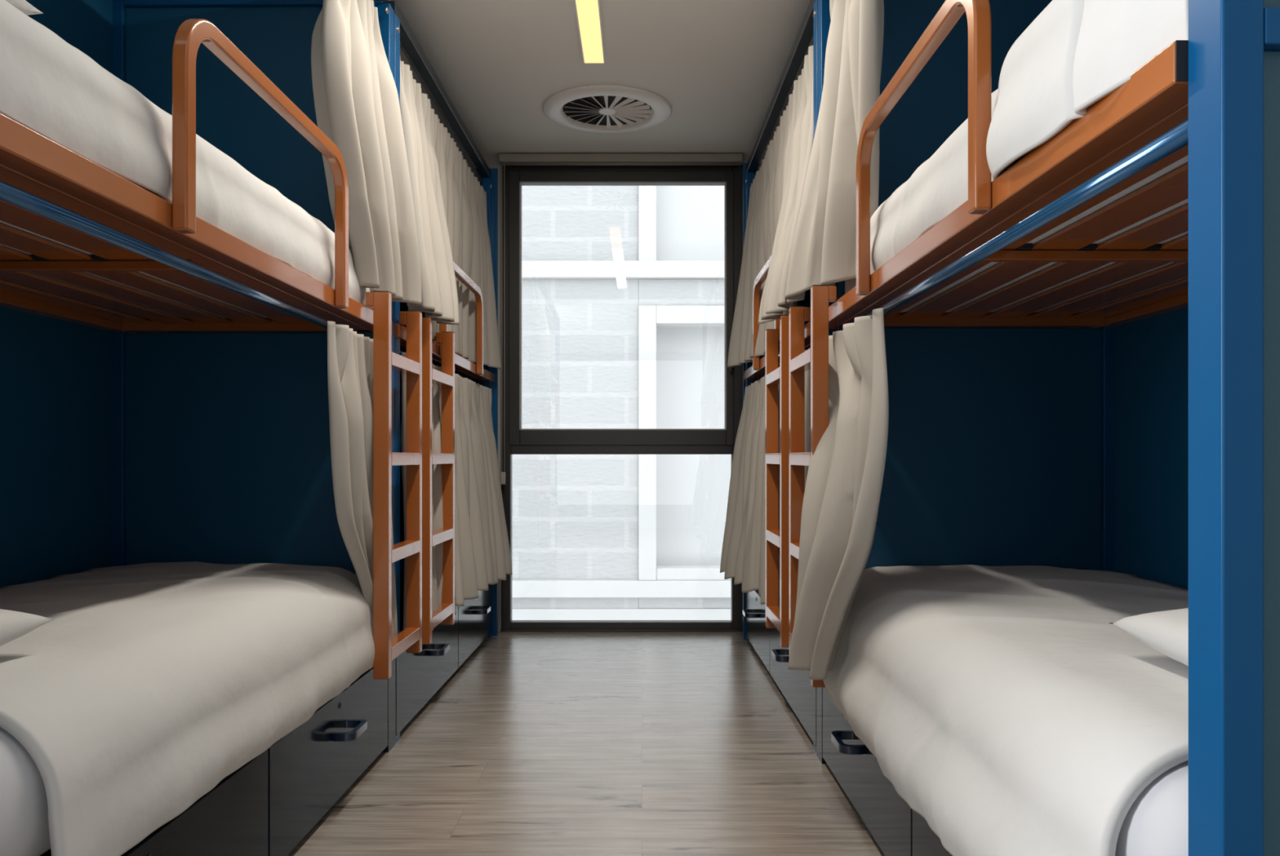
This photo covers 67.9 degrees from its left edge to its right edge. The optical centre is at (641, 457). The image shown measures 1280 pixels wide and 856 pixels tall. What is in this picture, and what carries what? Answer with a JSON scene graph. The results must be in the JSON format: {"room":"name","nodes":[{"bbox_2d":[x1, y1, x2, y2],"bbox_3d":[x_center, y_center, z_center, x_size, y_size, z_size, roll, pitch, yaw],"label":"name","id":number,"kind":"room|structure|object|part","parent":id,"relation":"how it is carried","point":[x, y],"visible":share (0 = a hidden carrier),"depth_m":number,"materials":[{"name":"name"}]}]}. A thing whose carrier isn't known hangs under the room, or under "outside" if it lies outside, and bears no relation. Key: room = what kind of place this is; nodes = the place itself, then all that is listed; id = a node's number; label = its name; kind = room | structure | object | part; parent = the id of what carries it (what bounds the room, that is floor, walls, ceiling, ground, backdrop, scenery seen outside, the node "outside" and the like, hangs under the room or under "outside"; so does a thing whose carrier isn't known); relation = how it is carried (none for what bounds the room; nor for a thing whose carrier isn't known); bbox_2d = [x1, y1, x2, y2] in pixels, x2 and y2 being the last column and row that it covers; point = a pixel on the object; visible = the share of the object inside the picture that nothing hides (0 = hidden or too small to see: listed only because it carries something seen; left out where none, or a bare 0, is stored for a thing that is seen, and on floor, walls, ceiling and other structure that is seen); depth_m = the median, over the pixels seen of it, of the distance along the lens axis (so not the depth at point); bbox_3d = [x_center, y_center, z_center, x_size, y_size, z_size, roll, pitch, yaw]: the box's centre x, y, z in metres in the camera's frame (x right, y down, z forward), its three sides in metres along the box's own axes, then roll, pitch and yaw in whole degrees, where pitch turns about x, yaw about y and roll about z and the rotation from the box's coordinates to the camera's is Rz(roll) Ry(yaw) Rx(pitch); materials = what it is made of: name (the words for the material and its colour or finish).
{"room":"dormitory","nodes":[
{"label":"dormitory","id":0,"kind":"room"},
{"bbox_2d":[287,631,884,855],"bbox_3d":[-0.090,0.968,1.360,3.580,0.100,7.320,0,0,0],"label":"floor","id":1,"kind":"structure","parent":0,"point":[539,744],"depth_m":2.84,"materials":[{"name":"brown wood"}]},
{"bbox_2d":[0,0,422,855],"bbox_3d":[-1.187,-0.272,2.040,0.932,2.380,2.072,0,0,1],"label":"bunk bed","id":2,"kind":"object","parent":1,"relation":"on","point":[120,446],"visible":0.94,"depth_m":2.73,"materials":[{"name":"blue metal"}]},
{"bbox_2d":[0,727,50,855],"bbox_3d":[-1.192,0.466,1.971,0.783,0.230,1.806,0,0,1],"label":"mattress","id":3,"kind":"object","parent":2,"relation":"on","point":[24,809],"visible":0.02,"depth_m":1.25,"materials":[{"name":"white fabric"}]},
{"bbox_2d":[0,561,374,855],"bbox_3d":[-1.160,0.451,2.072,0.829,0.292,1.614,0,0,1],"label":"duvet","id":4,"kind":"object","parent":3,"relation":"on","point":[148,686],"visible":0.93,"depth_m":1.73,"materials":[{"name":"white fabric"}]},
{"bbox_2d":[0,608,53,646],"bbox_3d":[-1.226,0.264,1.304,0.600,0.125,0.400,0,0,-6],"label":"pillow","id":5,"kind":"object","parent":4,"relation":"on","point":[14,625],"visible":1,"depth_m":1.47,"materials":[{"name":"white fabric"}]},
{"bbox_3d":[-1.645,-0.252,1.988,0.016,2.340,1.870,0,0,1],"label":"panel","id":6,"kind":"part","parent":2,"relation":"part of","materials":[{"name":"blue"}]},
{"bbox_3d":[-1.613,-0.406,1.988,0.048,0.044,1.960,0,0,1],"label":"rail","id":7,"kind":"part","parent":2,"relation":"part of","materials":[{"name":"orange ceramic"}]},
{"bbox_3d":[-1.619,-0.252,2.946,0.042,2.340,0.045,0,0,1],"label":"post","id":8,"kind":"part","parent":2,"relation":"part of","materials":[{"name":"blue ceramic"}]},
{"bbox_2d":[0,182,266,318],"bbox_3d":[-1.211,-0.487,1.989,0.744,0.145,1.770,0,0,1],"label":"mattress","id":9,"kind":"object","parent":2,"relation":"on","point":[1,222],"visible":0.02,"depth_m":2.27,"materials":[{"name":"grey fabric"}]},
{"bbox_2d":[0,0,373,310],"bbox_3d":[-1.183,-0.537,1.983,0.784,0.217,1.762,0,0,1],"label":"duvet","id":10,"kind":"object","parent":9,"relation":"on","point":[48,86],"visible":0.73,"depth_m":1.51,"materials":[{"name":"white fabric"}]},
{"bbox_2d":[5,0,42,15],"bbox_3d":[-1.207,-0.686,1.244,0.600,0.124,0.400,0,0,-5],"label":"pillow","id":11,"kind":"object","parent":10,"relation":"on","point":[24,6],"visible":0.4,"depth_m":1.44,"materials":[{"name":"white fabric"}]},
{"bbox_3d":[-0.819,-0.344,1.987,0.023,0.023,1.856,0,0,1],"label":"curtain rod","id":12,"kind":"part","parent":2,"relation":"part of","materials":[{"name":"blue metal"}]},
{"bbox_3d":[-0.833,-0.406,2.010,0.092,0.044,1.900,0,0,1],"label":"rail","id":13,"kind":"part","parent":2,"relation":"part of","materials":[{"name":"orange wood"}]},
{"bbox_3d":[-0.813,0.759,1.545,0.022,0.274,0.962,0,0,1],"label":"drawer","id":14,"kind":"part","parent":2,"relation":"part of","materials":[{"name":"grey paint"}]},
{"bbox_3d":[-1.215,-0.910,2.943,0.766,0.964,0.018,0,0,1],"label":"panel","id":15,"kind":"part","parent":2,"relation":"part of","materials":[{"name":"blue"}]},
{"bbox_3d":[-1.203,-0.406,2.898,0.754,0.044,0.038,0,0,1],"label":"rail","id":16,"kind":"part","parent":2,"relation":"part of","materials":[{"name":"metal"}]},
{"bbox_3d":[-1.215,0.267,2.943,0.766,1.302,0.018,0,0,1],"label":"panel","id":17,"kind":"part","parent":2,"relation":"part of","materials":[{"name":"blue"}]},
{"bbox_3d":[-0.773,-0.578,2.022,0.028,0.392,0.855,0,0,1],"label":"guard rail","id":18,"kind":"part","parent":2,"relation":"part of","materials":[{"name":"orange ceramic"}]},
{"bbox_3d":[-0.803,0.759,2.490,0.022,0.274,0.912,0,0,1],"label":"drawer","id":19,"kind":"part","parent":2,"relation":"part of","materials":[{"name":"grey paint"}]},
{"bbox_3d":[-0.769,0.716,2.490,0.070,0.020,0.136,0,0,1],"label":"drawer handle","id":20,"kind":"part","parent":2,"relation":"part of","materials":[{"name":"blue"}]},
{"bbox_2d":[327,320,397,639],"bbox_3d":[-0.788,0.117,2.699,0.086,0.922,0.607,0,0,1],"label":"curtain","id":21,"kind":"object","parent":2,"relation":"hanging from","point":[349,353],"visible":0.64,"depth_m":2.53,"materials":[{"name":"grey fabric"}]},
{"bbox_2d":[311,0,422,306],"bbox_3d":[-0.786,-0.913,2.716,0.133,0.878,0.621,0,0,7],"label":"curtain","id":22,"kind":"object","parent":2,"relation":"hanging from","point":[357,105],"visible":0.96,"depth_m":2.63,"materials":[{"name":"grey fabric"}]},
{"bbox_3d":[-0.810,-0.252,3.000,0.042,2.340,0.056,0,0,1],"label":"post","id":23,"kind":"part","parent":2,"relation":"part of","materials":[{"name":"blue ceramic"}]},
{"bbox_2d":[135,0,497,742],"bbox_3d":[-1.168,-0.282,3.972,0.933,2.400,1.856,0,0,1],"label":"bunk bed","id":24,"kind":"object","parent":1,"relation":"on","point":[453,638],"visible":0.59,"depth_m":3.55,"materials":[{"name":"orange metal"}]},
{"bbox_3d":[-1.201,-0.406,3.123,0.754,0.044,0.038,0,0,1],"label":"rail","id":25,"kind":"part","parent":24,"relation":"part of","materials":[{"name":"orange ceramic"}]},
{"bbox_3d":[-0.810,-0.252,3.069,0.042,2.340,0.058,0,0,1],"label":"post","id":26,"kind":"part","parent":24,"relation":"part of","materials":[{"name":"metal"}]},
{"bbox_3d":[-0.793,0.759,3.530,0.022,0.274,0.972,0,0,1],"label":"drawer","id":27,"kind":"part","parent":24,"relation":"part of","materials":[{"name":"grey paint"}]},
{"bbox_2d":[400,352,456,631],"bbox_3d":[-0.767,0.128,3.407,0.108,0.944,0.629,0,0,2],"label":"curtain","id":28,"kind":"object","parent":24,"relation":"hanging from","point":[437,489],"visible":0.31,"depth_m":3.53,"materials":[{"name":"grey fabric"}]},
{"bbox_2d":[400,60,459,324],"bbox_3d":[-0.742,-0.900,3.321,0.183,0.854,0.494,0,0,1],"label":"curtain","id":29,"kind":"object","parent":24,"relation":"hanging from","point":[439,296],"visible":0.86,"depth_m":3.24,"materials":[{"name":"grey fabric"}]},
{"bbox_3d":[-0.759,0.716,3.530,0.070,0.020,0.136,0,0,1],"label":"drawer handle","id":30,"kind":"part","parent":24,"relation":"part of","materials":[{"name":"black"}]},
{"bbox_3d":[-0.814,-0.406,3.955,0.092,0.044,1.830,0,0,1],"label":"rail","id":31,"kind":"part","parent":24,"relation":"part of","materials":[{"name":"orange ceramic"}]},
{"bbox_3d":[-1.182,-0.282,4.888,0.878,2.400,0.024,0,0,1],"label":"closing panel","id":32,"kind":"part","parent":24,"relation":"part of","materials":[{"name":"blue ceramic"}]},
{"bbox_3d":[-0.753,-0.578,4.010,0.028,0.392,0.800,0,0,1],"label":"guard rail","id":33,"kind":"part","parent":24,"relation":"part of","materials":[{"name":"orange ceramic"}]},
{"bbox_2d":[424,103,501,369],"bbox_3d":[-0.768,-0.883,4.151,0.120,0.889,1.302,0,0,1],"label":"curtain","id":34,"kind":"object","parent":24,"relation":"hanging from","point":[464,200],"visible":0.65,"depth_m":4.23,"materials":[{"name":"grey fabric"}]},
{"bbox_3d":[-0.784,0.759,4.442,0.022,0.274,0.837,0,0,1],"label":"drawer","id":35,"kind":"part","parent":24,"relation":"part of","materials":[{"name":"grey paint"}]},
{"bbox_3d":[-0.750,0.716,4.442,0.070,0.020,0.136,0,0,1],"label":"drawer handle","id":36,"kind":"part","parent":24,"relation":"part of","materials":[{"name":"black"}]},
{"bbox_2d":[454,373,512,606],"bbox_3d":[-0.725,0.121,4.240,0.151,0.929,1.161,0,0,2],"label":"curtain","id":37,"kind":"object","parent":24,"relation":"hanging from","point":[482,557],"visible":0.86,"depth_m":4.14,"materials":[{"name":"grey fabric"}]},
{"bbox_3d":[-0.792,-0.252,4.848,0.042,2.340,0.045,0,0,1],"label":"post","id":38,"kind":"part","parent":24,"relation":"part of","materials":[{"name":"metal"}]},
{"bbox_2d":[500,629,742,631],"bbox_3d":[-0.105,0.912,4.990,1.274,0.012,0.020,0,0,0],"label":"trim","id":39,"kind":"structure","parent":1,"relation":"on","point":[501,630],"depth_m":4.98,"materials":[{"name":"black metal"}]},
{"bbox_2d":[742,0,1091,752],"bbox_3d":[0.928,-0.282,3.872,0.952,2.400,1.876,0,0,-1],"label":"bunk bed","id":40,"kind":"object","parent":1,"relation":"on","point":[766,626],"visible":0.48,"depth_m":3.48,"materials":[{"name":"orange wood"}]},
{"bbox_2d":[720,375,765,604],"bbox_3d":[0.468,0.114,4.161,0.171,0.916,1.133,0,0,-1],"label":"curtain","id":41,"kind":"object","parent":40,"relation":"hanging from","point":[743,558],"visible":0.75,"depth_m":4.20,"materials":[{"name":"grey fabric"}]},
{"bbox_3d":[0.543,-0.252,4.758,0.042,2.340,0.045,0,0,-1],"label":"post","id":42,"kind":"part","parent":40,"relation":"part of","materials":[{"name":"metal"}]},
{"bbox_3d":[0.500,0.716,4.347,0.070,0.020,0.136,0,0,-1],"label":"drawer handle","id":43,"kind":"part","parent":40,"relation":"part of","materials":[{"name":"black"}]},
{"bbox_3d":[0.535,0.759,4.348,0.022,0.274,0.847,0,0,-1],"label":"drawer","id":44,"kind":"part","parent":40,"relation":"part of","materials":[{"name":"blue paint"}]},
{"bbox_2d":[727,93,797,367],"bbox_3d":[0.505,-0.882,4.080,0.149,0.891,1.284,0,0,-2],"label":"curtain","id":45,"kind":"object","parent":40,"relation":"hanging from","point":[765,202],"visible":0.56,"depth_m":4.20,"materials":[{"name":"grey fabric"}]},
{"bbox_3d":[0.504,-0.578,3.850,0.028,0.392,0.680,0,0,-1],"label":"guard rail","id":46,"kind":"part","parent":40,"relation":"part of","materials":[{"name":"orange ceramic"}]},
{"bbox_3d":[0.509,0.716,3.425,0.070,0.020,0.136,0,0,-1],"label":"drawer handle","id":47,"kind":"part","parent":40,"relation":"part of","materials":[{"name":"blue"}]},
{"bbox_2d":[758,44,813,324],"bbox_3d":[0.497,-0.901,3.219,0.169,0.852,0.489,0,0,-1],"label":"curtain","id":48,"kind":"object","parent":40,"relation":"hanging from","point":[800,140],"visible":0.8,"depth_m":3.16,"materials":[{"name":"grey fabric"}]},
{"bbox_3d":[0.951,-0.282,4.798,0.882,2.400,0.024,0,0,-1],"label":"closing panel","id":49,"kind":"part","parent":40,"relation":"part of","materials":[{"name":"beige fabric"}]},
{"bbox_3d":[0.565,-0.406,3.855,0.092,0.044,1.850,0,0,-1],"label":"rail","id":50,"kind":"part","parent":40,"relation":"part of","materials":[{"name":"orange ceramic"}]},
{"bbox_3d":[0.543,0.759,3.425,0.022,0.274,0.982,0,0,-1],"label":"drawer","id":51,"kind":"part","parent":40,"relation":"part of","materials":[{"name":"blue paint"}]},
{"bbox_2d":[778,347,810,608],"bbox_3d":[0.529,0.123,3.291,0.078,0.934,0.620,0,0,1],"label":"curtain","id":52,"kind":"object","parent":40,"relation":"hanging from","point":[807,374],"visible":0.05,"depth_m":3.00,"materials":[{"name":"grey fabric"}]},
{"bbox_3d":[0.560,-0.252,2.959,0.042,2.340,0.058,0,0,-1],"label":"post","id":53,"kind":"part","parent":40,"relation":"part of","materials":[{"name":"metal"}]},
{"bbox_3d":[0.961,-0.406,3.013,0.774,0.044,0.038,0,0,-1],"label":"rail","id":54,"kind":"part","parent":40,"relation":"part of","materials":[{"name":"metal"}]},
{"bbox_2d":[789,0,1279,855],"bbox_3d":[0.946,-0.272,1.952,0.953,2.380,2.068,0,0,-1],"label":"bunk bed","id":55,"kind":"object","parent":1,"relation":"on","point":[1143,442],"visible":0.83,"depth_m":1.90,"materials":[{"name":"blue metal"}]},
{"bbox_3d":[0.561,-0.252,2.890,0.042,2.340,0.056,0,0,-1],"label":"post","id":56,"kind":"part","parent":55,"relation":"part of","materials":[{"name":"blue ceramic"}]},
{"bbox_2d":[785,0,884,303],"bbox_3d":[0.540,-0.912,2.619,0.145,0.879,0.741,0,0,-9],"label":"curtain","id":57,"kind":"object","parent":55,"relation":"hanging from","point":[824,250],"visible":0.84,"depth_m":2.53,"materials":[{"name":"grey fabric"}]},
{"bbox_2d":[788,307,888,679],"bbox_3d":[0.492,0.107,2.453,0.214,0.903,0.695,0,0,-1],"label":"curtain","id":58,"kind":"object","parent":55,"relation":"hanging from","point":[846,473],"visible":0.96,"depth_m":2.36,"materials":[{"name":"grey fabric"}]},
{"bbox_3d":[0.519,0.716,2.383,0.070,0.020,0.136,0,0,-1],"label":"drawer handle","id":59,"kind":"part","parent":55,"relation":"part of","materials":[{"name":"blue"}]},
{"bbox_3d":[0.553,0.759,2.384,0.022,0.274,0.905,0,0,-1],"label":"drawer","id":60,"kind":"part","parent":55,"relation":"part of","materials":[{"name":"blue paint"}]},
{"bbox_3d":[0.523,-0.578,1.857,0.028,0.392,0.785,0,0,-1],"label":"guard rail","id":61,"kind":"part","parent":55,"relation":"part of","materials":[{"name":"orange metal"}]},
{"bbox_3d":[0.562,0.759,1.451,0.022,0.274,0.944,0,0,-1],"label":"drawer","id":62,"kind":"part","parent":55,"relation":"part of","materials":[{"name":"grey paint"}]},
{"bbox_3d":[0.975,-0.910,2.833,0.786,0.964,0.018,0,0,-1],"label":"panel","id":63,"kind":"part","parent":55,"relation":"part of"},
{"bbox_3d":[0.975,0.267,2.833,0.786,1.302,0.018,0,0,-1],"label":"panel","id":64,"kind":"part","parent":55,"relation":"part of","materials":[{"name":"blue"}]},
{"bbox_3d":[0.964,-0.406,2.788,0.774,0.044,0.038,0,0,-1],"label":"rail","id":65,"kind":"part","parent":55,"relation":"part of","materials":[{"name":"orange ceramic"}]},
{"bbox_3d":[0.583,-0.406,1.912,0.092,0.044,1.876,0,0,-1],"label":"rail","id":66,"kind":"part","parent":55,"relation":"part of","materials":[{"name":"orange ceramic"}]},
{"bbox_3d":[0.569,-0.344,1.889,0.023,0.023,1.832,0,0,-1],"label":"curtain rod","id":67,"kind":"part","parent":55,"relation":"part of","materials":[{"name":"blue metal"}]},
{"bbox_2d":[844,148,1188,312],"bbox_3d":[0.971,-0.487,1.891,0.764,0.145,1.746,0,0,-1],"label":"mattress","id":68,"kind":"object","parent":55,"relation":"on","point":[850,284],"visible":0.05,"depth_m":2.03,"materials":[{"name":"grey fabric"}]},
{"bbox_2d":[870,88,1013,274],"bbox_3d":[0.941,-0.540,1.935,0.798,0.222,0.945,0,0,-1],"label":"duvet","id":69,"kind":"object","parent":68,"relation":"on","point":[939,185],"visible":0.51,"depth_m":1.87,"materials":[{"name":"white fabric"}]},
{"bbox_2d":[986,0,1188,180],"bbox_3d":[0.932,-0.545,1.237,0.828,0.252,0.511,0,0,-1],"label":"duvet","id":70,"kind":"object","parent":68,"relation":"on","point":[1074,54],"visible":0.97,"depth_m":1.18,"materials":[{"name":"white fabric"}]},
{"bbox_3d":[1.389,-0.252,2.835,0.042,2.340,0.045,0,0,-1],"label":"post","id":71,"kind":"part","parent":55,"relation":"part of","materials":[{"name":"blue metal"}]},
{"bbox_3d":[1.383,-0.406,1.890,0.048,0.044,1.936,0,0,-1],"label":"rail","id":72,"kind":"part","parent":55,"relation":"part of","materials":[{"name":"orange ceramic"}]},
{"bbox_3d":[1.415,-0.252,1.890,0.016,2.340,1.846,0,0,-1],"label":"panel","id":73,"kind":"part","parent":55,"relation":"part of","materials":[{"name":"blue"}]},
{"bbox_2d":[1115,760,1188,855],"bbox_3d":[0.952,0.466,1.873,0.803,0.230,1.782,0,0,-1],"label":"mattress","id":74,"kind":"object","parent":55,"relation":"on","point":[1156,824],"visible":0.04,"depth_m":1.07,"materials":[{"name":"white fabric"}]},
{"bbox_2d":[822,564,1188,855],"bbox_3d":[0.907,0.476,1.940,0.865,0.348,1.698,0,0,-1],"label":"duvet","id":75,"kind":"object","parent":74,"relation":"on","point":[1004,706],"visible":0.76,"depth_m":1.56,"materials":[{"name":"white fabric"}]},
{"bbox_2d":[1108,608,1188,666],"bbox_3d":[1.015,0.264,1.274,0.600,0.125,0.400,0,0,6],"label":"pillow","id":76,"kind":"object","parent":75,"relation":"on","point":[1166,633],"visible":0.26,"depth_m":1.38,"materials":[{"name":"white fabric"}]},
{"bbox_3d":[0.579,-0.252,0.943,0.042,2.340,0.058,0,0,-1],"label":"post","id":77,"kind":"part","parent":55,"relation":"part of","materials":[{"name":"blue metal"}]},
{"bbox_3d":[0.993,-0.416,0.941,0.786,0.036,0.045,0,0,-1],"label":"panel rail","id":78,"kind":"part","parent":55,"relation":"part of","materials":[{"name":"blue metal"}]},
{"bbox_3d":[0.993,-0.913,0.940,0.786,0.958,0.016,0,0,-1],"label":"panel","id":79,"kind":"part","parent":55,"relation":"part of","materials":[{"name":"blue"}]},
{"bbox_3d":[0.993,0.110,0.940,0.786,1.016,0.016,0,0,-1],"label":"panel","id":80,"kind":"part","parent":55,"relation":"part of","materials":[{"name":"blue"}]},
{"bbox_2d":[374,0,813,156],"bbox_3d":[-0.090,-1.642,1.350,3.580,0.120,7.300,0,0,0],"label":"ceiling","id":81,"kind":"structure","parent":0,"point":[719,65],"depth_m":3.80,"materials":[{"name":"paint"}]},
{"bbox_2d":[573,0,604,63],"bbox_3d":[-0.190,-1.575,2.790,0.086,0.014,1.990,0,0,0],"label":"recessed light","id":82,"kind":"object","parent":81,"relation":"in","point":[588,11],"visible":1,"depth_m":3.50,"materials":[{"name":"yellow plastic"}]},
{"bbox_2d":[542,84,671,133],"bbox_3d":[-0.158,-1.572,4.326,0.588,0.020,0.588,0,0,0],"label":"ceiling vent","id":83,"kind":"object","parent":81,"relation":"in","point":[592,108],"visible":1,"depth_m":4.29,"materials":[{"name":"white metal"}]},
{"bbox_3d":[-0.277,-1.573,4.326,0.166,0.013,0.020,0,0,0],"label":"blade","id":84,"kind":"part","parent":83,"relation":"part of","materials":[{"name":"white metal"}]},
{"bbox_3d":[-0.271,-1.573,4.289,0.166,0.013,0.020,0,0,-18],"label":"blade","id":85,"kind":"part","parent":83,"relation":"part of","materials":[{"name":"white metal"}]},
{"bbox_3d":[-0.271,-1.573,4.363,0.166,0.013,0.020,0,0,18],"label":"blade","id":86,"kind":"part","parent":83,"relation":"part of","materials":[{"name":"white metal"}]},
{"bbox_3d":[-0.254,-1.573,4.256,0.166,0.013,0.020,0,0,-36],"label":"blade","id":87,"kind":"part","parent":83,"relation":"part of","materials":[{"name":"white metal"}]},
{"bbox_3d":[-0.195,-1.573,4.213,0.020,0.013,0.166,0,0,18],"label":"blade","id":88,"kind":"part","parent":83,"relation":"part of","materials":[{"name":"white metal"}]},
{"bbox_3d":[-0.195,-1.573,4.439,0.020,0.013,0.166,0,0,-18],"label":"blade","id":89,"kind":"part","parent":83,"relation":"part of","materials":[{"name":"white metal"}]},
{"bbox_3d":[-0.158,-1.573,4.207,0.020,0.013,0.166,0,0,0],"label":"blade","id":90,"kind":"part","parent":83,"relation":"part of","materials":[{"name":"white metal"}]},
{"bbox_3d":[-0.158,-1.573,4.445,0.020,0.013,0.166,0,0,0],"label":"blade","id":91,"kind":"part","parent":83,"relation":"part of","materials":[{"name":"white metal"}]},
{"bbox_3d":[-0.121,-1.573,4.213,0.020,0.013,0.166,0,0,-18],"label":"blade","id":92,"kind":"part","parent":83,"relation":"part of","materials":[{"name":"white metal"}]},
{"bbox_3d":[-0.121,-1.573,4.439,0.020,0.013,0.166,0,0,18],"label":"blade","id":93,"kind":"part","parent":83,"relation":"part of","materials":[{"name":"white metal"}]},
{"bbox_3d":[-0.088,-1.573,4.230,0.020,0.013,0.166,0,0,-36],"label":"blade","id":94,"kind":"part","parent":83,"relation":"part of","materials":[{"name":"white metal"}]},
{"bbox_3d":[-0.088,-1.573,4.422,0.020,0.013,0.166,0,0,36],"label":"blade","id":95,"kind":"part","parent":83,"relation":"part of","materials":[{"name":"white metal"}]},
{"bbox_3d":[-0.062,-1.573,4.396,0.166,0.013,0.020,0,0,-36],"label":"blade","id":96,"kind":"part","parent":83,"relation":"part of","materials":[{"name":"white metal"}]},
{"bbox_3d":[-0.062,-1.573,4.256,0.166,0.013,0.020,0,0,36],"label":"blade","id":97,"kind":"part","parent":83,"relation":"part of","materials":[{"name":"white metal"}]},
{"bbox_3d":[-0.045,-1.573,4.289,0.166,0.013,0.020,0,0,18],"label":"blade","id":98,"kind":"part","parent":83,"relation":"part of","materials":[{"name":"white metal"}]},
{"bbox_3d":[-0.045,-1.573,4.363,0.166,0.013,0.020,0,0,-18],"label":"blade","id":99,"kind":"part","parent":83,"relation":"part of","materials":[{"name":"white metal"}]},
{"bbox_3d":[-0.039,-1.573,4.326,0.166,0.013,0.020,0,0,0],"label":"blade","id":100,"kind":"part","parent":83,"relation":"part of","materials":[{"name":"white metal"}]},
{"bbox_2d":[468,156,762,631],"bbox_3d":[-0.090,-0.342,5.090,3.580,2.720,0.180,0,0,0],"label":"wall window","id":101,"kind":"structure","parent":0,"point":[491,162],"depth_m":5.00,"materials":[{"name":"paint"}]},
{"bbox_2d":[498,153,742,484],"bbox_3d":[-0.110,-0.717,4.952,1.270,1.720,0.059,0,0,0],"label":"roller blind","id":102,"kind":"object","parent":101,"relation":"attached to","point":[504,159],"visible":1,"depth_m":4.93,"materials":[{"name":"beige"}]},
{"bbox_3d":[-0.727,-0.732,4.930,0.004,1.620,0.004,0,0,0],"label":"blind cord","id":103,"kind":"part","parent":102,"relation":"part of","materials":[{"name":"black plastic"}]},
{"bbox_3d":[-0.714,-0.732,4.930,0.004,1.620,0.004,0,0,0],"label":"blind cord","id":104,"kind":"part","parent":102,"relation":"part of","materials":[{"name":"black plastic"}]},
{"bbox_2d":[501,164,742,629],"bbox_3d":[-0.105,-0.313,5.007,1.274,2.462,0.126,0,0,0],"label":"window","id":105,"kind":"structure","parent":101,"relation":"attached to","point":[517,440],"depth_m":4.99,"materials":[{"name":"grey metal"}]},
{"bbox_3d":[-0.109,-0.782,5.021,1.182,1.440,0.067,0,0,0],"label":"sash","id":106,"kind":"part","parent":105,"relation":"part of","materials":[{"name":"black metal"}]},
{"bbox_3d":[0.463,-0.522,4.966,0.022,0.160,0.044,0,0,0],"label":"handle","id":107,"kind":"part","parent":105,"relation":"part of","materials":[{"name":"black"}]},
{"bbox_2d":[512,185,730,620],"bbox_3d":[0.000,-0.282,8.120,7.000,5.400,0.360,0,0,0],"label":"window glass","id":108,"kind":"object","parent":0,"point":[623,286],"visible":0.27,"depth_m":8.00,"materials":[{"name":"glass"}]}
]}

